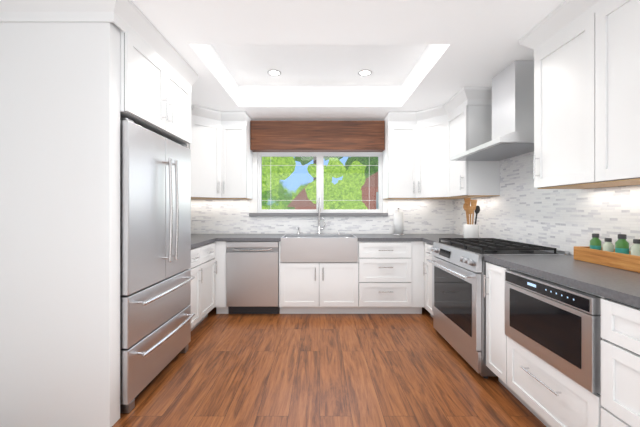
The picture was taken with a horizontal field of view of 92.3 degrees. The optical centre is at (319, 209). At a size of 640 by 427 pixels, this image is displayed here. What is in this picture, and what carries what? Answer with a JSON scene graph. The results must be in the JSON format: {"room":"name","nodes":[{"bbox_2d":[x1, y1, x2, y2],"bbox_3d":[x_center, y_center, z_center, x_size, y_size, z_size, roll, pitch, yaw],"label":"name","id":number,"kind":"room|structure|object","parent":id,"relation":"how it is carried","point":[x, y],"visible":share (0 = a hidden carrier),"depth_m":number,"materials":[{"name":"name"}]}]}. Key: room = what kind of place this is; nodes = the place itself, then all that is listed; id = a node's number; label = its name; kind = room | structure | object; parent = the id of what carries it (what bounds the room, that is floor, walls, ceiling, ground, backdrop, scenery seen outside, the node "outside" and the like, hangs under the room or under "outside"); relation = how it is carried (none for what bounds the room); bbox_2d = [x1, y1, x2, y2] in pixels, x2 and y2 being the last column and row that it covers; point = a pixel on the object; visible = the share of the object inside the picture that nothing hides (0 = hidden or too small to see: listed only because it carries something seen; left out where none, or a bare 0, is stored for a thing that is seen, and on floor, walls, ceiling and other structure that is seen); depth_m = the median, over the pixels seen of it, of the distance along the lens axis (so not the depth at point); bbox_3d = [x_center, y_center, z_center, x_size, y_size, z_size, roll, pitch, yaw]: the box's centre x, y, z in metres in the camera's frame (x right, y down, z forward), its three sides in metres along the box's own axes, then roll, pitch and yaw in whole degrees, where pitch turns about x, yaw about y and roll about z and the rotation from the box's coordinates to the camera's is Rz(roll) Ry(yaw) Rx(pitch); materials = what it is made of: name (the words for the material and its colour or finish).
{"room":"kitchen","nodes":[
{"label":"kitchen","id":0,"kind":"room"},
{"bbox_2d":[249,152,387,212],"bbox_3d":[-0.010,-0.145,4.275,3.660,2.770,0.150,0,0,0],"label":"wall","id":1,"kind":"structure","parent":0,"point":[253,205],"depth_m":4.20,"materials":[{"name":"white paint"}]},
{"bbox_2d":[188,105,252,198],"bbox_3d":[-1.389,-0.681,3.878,0.938,1.072,0.641,0,0,0],"label":"upper cabinet","id":2,"kind":"object","parent":1,"relation":"attached to","point":[221,158],"visible":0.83,"depth_m":3.83,"materials":[{"name":"white wood"}]},
{"bbox_2d":[250,121,384,151],"bbox_3d":[-0.033,-0.983,4.119,1.765,0.385,0.158,0,0,0],"label":"valance","id":3,"kind":"object","parent":1,"relation":"attached to","point":[317,136],"visible":0.92,"depth_m":4.04,"materials":[{"name":"brown wood"}]},
{"bbox_2d":[249,213,387,215],"bbox_3d":[-0.020,0.062,4.194,1.880,0.045,0.079,0,0,0],"label":"window sill","id":4,"kind":"structure","parent":1,"relation":"attached to","point":[316,214],"depth_m":4.16,"materials":[{"name":"grey stone"}]},
{"bbox_2d":[258,153,381,212],"bbox_3d":[0.000,-0.375,4.268,1.720,0.830,0.075,0,0,0],"label":"window","id":5,"kind":"structure","parent":1,"relation":"in","point":[319,169],"depth_m":4.25,"materials":[{"name":"white plastic"}]},
{"bbox_2d":[191,199,450,233],"bbox_3d":[-0.029,0.090,4.194,3.660,0.467,0.009,0,0,0],"label":"backsplash","id":6,"kind":"structure","parent":1,"relation":"attached to","point":[208,216],"depth_m":4.19,"materials":[{"name":"tile"}]},
{"bbox_2d":[383,87,499,198],"bbox_3d":[1.341,-0.681,3.619,0.973,1.072,1.158,0,0,0],"label":"upper cabinet","id":7,"kind":"object","parent":1,"relation":"attached to","point":[422,147],"visible":1,"depth_m":3.63,"materials":[{"name":"white wood"}]},
{"bbox_2d":[450,61,533,160],"bbox_3d":[1.564,-0.854,2.670,0.508,0.725,0.870,0,0,0],"label":"range hood","id":8,"kind":"object","parent":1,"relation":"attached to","point":[512,109],"visible":0.73,"depth_m":2.52,"materials":[{"name":"silver metal"}]},
{"bbox_2d":[451,152,639,254],"bbox_3d":[1.826,-0.118,2.249,0.008,0.884,3.899,0,0,0],"label":"backsplash","id":9,"kind":"structure","parent":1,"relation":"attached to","point":[521,208],"depth_m":2.46,"materials":[{"name":"tile"}]},
{"bbox_2d":[531,0,589,188],"bbox_3d":[1.654,-0.683,1.862,0.349,1.067,0.536,0,0,0],"label":"upper cabinet","id":10,"kind":"object","parent":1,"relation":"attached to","point":[555,44],"depth_m":1.92,"materials":[{"name":"white wood"}]},
{"bbox_2d":[579,0,639,187],"bbox_3d":[1.654,-0.683,1.185,0.349,1.067,1.070,0,0,0],"label":"upper cabinet","id":11,"kind":"object","parent":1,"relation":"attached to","point":[586,94],"depth_m":1.59,"materials":[{"name":"white wood"}]},
{"bbox_2d":[112,307,545,426],"bbox_3d":[-0.015,1.265,1.325,3.890,0.050,6.050,0,0,0],"label":"floor","id":12,"kind":"structure","parent":0,"point":[320,370],"depth_m":2.24,"materials":[{"name":"brown wood"}]},
{"bbox_2d":[0,0,197,426],"bbox_3d":[-1.476,0.011,2.219,0.763,2.457,1.107,0,0,0],"label":"enclosure","id":13,"kind":"object","parent":12,"relation":"on","point":[79,79],"visible":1,"depth_m":1.74,"materials":[{"name":"white wood"}]},
{"bbox_2d":[120,118,194,413],"bbox_3d":[-1.458,0.340,2.292,0.773,1.800,0.897,0,0,0],"label":"fridge","id":14,"kind":"object","parent":12,"relation":"on","point":[156,315],"visible":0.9,"depth_m":2.10,"materials":[{"name":"silver metal"}]},
{"bbox_2d":[189,242,216,330],"bbox_3d":[-1.520,0.803,3.490,0.676,0.874,1.416,0,0,0],"label":"base cabinet","id":15,"kind":"object","parent":12,"relation":"on","point":[202,268],"visible":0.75,"depth_m":3.19,"materials":[{"name":"white wood"}]},
{"bbox_2d":[191,238,218,248],"bbox_3d":[-1.528,0.345,3.416,0.660,0.040,1.268,0,0,0],"label":"countertop","id":16,"kind":"structure","parent":15,"relation":"on","point":[195,242],"depth_m":3.27,"materials":[{"name":"stone"}]},
{"bbox_2d":[226,241,278,313],"bbox_3d":[-0.790,0.806,3.872,0.606,0.868,0.606,0,0,0],"label":"dishwasher","id":17,"kind":"object","parent":12,"relation":"on","point":[252,277],"visible":0.92,"depth_m":3.58,"materials":[{"name":"grey metal"}]},
{"bbox_2d":[279,257,358,313],"bbox_3d":[-0.010,0.925,3.889,0.918,0.630,0.618,0,0,0],"label":"base cabinet","id":18,"kind":"object","parent":12,"relation":"on","point":[304,287],"depth_m":3.59,"materials":[{"name":"white wood"}]},
{"bbox_2d":[357,241,423,313],"bbox_3d":[0.804,0.803,3.889,0.827,0.874,0.618,0,0,0],"label":"base cabinet","id":19,"kind":"object","parent":12,"relation":"on","point":[382,277],"depth_m":3.59,"materials":[{"name":"white wood"}]},
{"bbox_2d":[427,238,568,378],"bbox_3d":[1.441,0.761,2.680,0.738,0.958,0.890,0,0,0],"label":"range","id":20,"kind":"object","parent":12,"relation":"on","point":[458,298],"visible":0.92,"depth_m":2.45,"materials":[{"name":"silver metal"}]},
{"bbox_2d":[423,242,639,426],"bbox_3d":[1.495,0.803,2.249,0.666,0.874,3.898,0,0,0],"label":"base cabinet","id":21,"kind":"object","parent":12,"relation":"on","point":[544,393],"visible":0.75,"depth_m":1.51,"materials":[{"name":"white wood"}]},
{"bbox_2d":[191,234,462,240],"bbox_3d":[-0.015,0.345,3.884,3.686,0.040,0.628,0,0,0],"label":"countertop","id":22,"kind":"structure","parent":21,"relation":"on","point":[222,237],"depth_m":3.77,"materials":[{"name":"stone"}]},
{"bbox_2d":[281,234,357,261],"bbox_3d":[-0.010,0.464,3.818,0.890,0.285,0.507,0,0,0],"label":"sink","id":23,"kind":"object","parent":22,"relation":"in","point":[319,247],"visible":1,"depth_m":3.56,"materials":[{"name":"white ceramic"}]},
{"bbox_2d":[317,192,325,233],"bbox_3d":[0.021,0.045,4.059,0.118,0.557,0.197,0,0,0],"label":"faucet","id":24,"kind":"object","parent":22,"relation":"on","point":[319,218],"visible":0.96,"depth_m":4.11,"materials":[{"name":"silver metal"}]},
{"bbox_2d":[393,208,403,234],"bbox_3d":[1.030,0.149,4.040,0.150,0.350,0.150,0,0,0],"label":"paper towel","id":25,"kind":"object","parent":22,"relation":"on","point":[398,222],"visible":1,"depth_m":3.98,"materials":[{"name":"white paper"}]},
{"bbox_2d":[419,238,447,243],"bbox_3d":[1.500,0.345,3.349,0.656,0.040,0.441,0,0,0],"label":"countertop","id":26,"kind":"structure","parent":21,"relation":"on","point":[428,240],"depth_m":3.39,"materials":[{"name":"stone"}]},
{"bbox_2d":[463,198,479,237],"bbox_3d":[1.642,0.096,3.320,0.195,0.455,0.150,0,0,0],"label":"utensil crock","id":27,"kind":"object","parent":26,"relation":"on","point":[470,230],"visible":0.9,"depth_m":3.30,"materials":[{"name":"white ceramic"}]},
{"bbox_2d":[505,270,601,392],"bbox_3d":[1.444,0.589,1.650,0.533,0.413,0.632,0,0,0],"label":"microwave","id":28,"kind":"object","parent":21,"relation":"in","point":[556,326],"visible":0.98,"depth_m":1.52,"materials":[{"name":"grey metal"}]},
{"bbox_2d":[484,255,639,307],"bbox_3d":[1.509,0.345,1.266,0.638,0.040,1.931,0,0,0],"label":"countertop","id":29,"kind":"structure","parent":21,"relation":"on","point":[618,285],"depth_m":1.58,"materials":[{"name":"stone"}]},
{"bbox_2d":[574,246,639,272],"bbox_3d":[1.715,0.281,1.500,0.150,0.085,1.040,0,0,3],"label":"tray","id":30,"kind":"object","parent":29,"relation":"on","point":[628,262],"visible":0.81,"depth_m":1.77,"materials":[{"name":"brown wood"}]},
{"bbox_2d":[590,233,601,249],"bbox_3d":[1.738,0.230,1.939,0.058,0.162,0.057,0,0,0],"label":"bottle","id":31,"kind":"object","parent":30,"relation":"in","point":[595,241],"visible":0.6,"depth_m":1.92,"materials":[{"name":"green glass"}]},
{"bbox_2d":[602,238,613,251],"bbox_3d":[1.733,0.240,1.849,0.052,0.142,0.051,0,0,0],"label":"bottle","id":32,"kind":"object","parent":30,"relation":"in","point":[607,245],"visible":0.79,"depth_m":1.83,"materials":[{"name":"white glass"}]},
{"bbox_2d":[615,234,628,253],"bbox_3d":[1.729,0.225,1.760,0.060,0.172,0.059,0,0,0],"label":"bottle","id":33,"kind":"object","parent":30,"relation":"in","point":[621,244],"visible":0.73,"depth_m":1.74,"materials":[{"name":"green glass"}]},
{"bbox_2d":[630,239,639,255],"bbox_3d":[1.724,0.235,1.670,0.054,0.152,0.053,0,0,0],"label":"bottle","id":34,"kind":"object","parent":30,"relation":"in","point":[635,248],"visible":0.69,"depth_m":1.66,"materials":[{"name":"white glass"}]},
{"bbox_2d":[131,0,564,120],"bbox_3d":[-0.015,-1.375,1.300,3.690,0.310,5.800,0,0,0],"label":"ceiling","id":35,"kind":"structure","parent":0,"point":[411,55],"depth_m":2.53,"materials":[{"name":"white paint"}]},
{"bbox_2d":[267,69,280,75],"bbox_3d":[-0.490,-1.466,3.290,0.150,0.005,0.150,0,0,0],"label":"recessed light","id":36,"kind":"object","parent":35,"relation":"in","point":[273,72],"visible":1,"depth_m":3.28,"materials":[{"name":"grey"}]},
{"bbox_2d":[358,70,371,75],"bbox_3d":[0.480,-1.466,3.290,0.150,0.005,0.150,0,0,0],"label":"recessed light","id":37,"kind":"object","parent":35,"relation":"in","point":[364,72],"visible":1,"depth_m":3.28,"materials":[{"name":"grey"}]},
{"label":"outside","id":38,"kind":"structure","parent":0,"visible":0},
{"bbox_2d":[262,157,347,208],"bbox_3d":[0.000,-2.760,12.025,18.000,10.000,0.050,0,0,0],"label":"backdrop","id":39,"kind":"structure","parent":38,"point":[283,191],"depth_m":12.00,"materials":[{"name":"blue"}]},
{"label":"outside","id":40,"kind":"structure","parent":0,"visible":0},
{"bbox_2d":[262,157,295,208],"bbox_3d":[-1.854,0.213,7.871,2.458,4.055,1.454,0,0,0],"label":"tree","id":41,"kind":"object","parent":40,"point":[276,178],"depth_m":7.70,"materials":[{"name":"green plant"}]},
{"bbox_2d":[287,183,315,208],"bbox_3d":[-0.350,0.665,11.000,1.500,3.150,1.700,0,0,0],"label":"house","id":42,"kind":"structure","parent":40,"point":[299,204],"depth_m":10.15,"materials":[{"name":"red brick"}]},
{"bbox_2d":[295,157,342,180],"bbox_3d":[-0.046,-0.661,11.207,1.897,5.802,1.344,0,0,0],"label":"tree","id":43,"kind":"object","parent":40,"point":[302,159],"depth_m":11.15,"materials":[{"name":"green plant"}]},
{"bbox_2d":[305,158,367,208],"bbox_3d":[0.464,0.399,8.387,1.737,3.683,1.191,0,0,0],"label":"tree","id":44,"kind":"object","parent":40,"point":[311,170],"depth_m":8.01,"materials":[{"name":"green plant"}]},
{"bbox_2d":[345,157,377,177],"bbox_3d":[2.393,-1.023,10.984,3.927,6.526,2.635,0,0,0],"label":"tree","id":45,"kind":"object","parent":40,"point":[368,160],"depth_m":9.92,"materials":[{"name":"green plant"}]},
{"bbox_2d":[361,172,377,208],"bbox_3d":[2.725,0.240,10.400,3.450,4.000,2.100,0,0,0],"label":"house","id":46,"kind":"structure","parent":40,"point":[368,192],"depth_m":9.60,"materials":[{"name":"red brick"}]}
]}

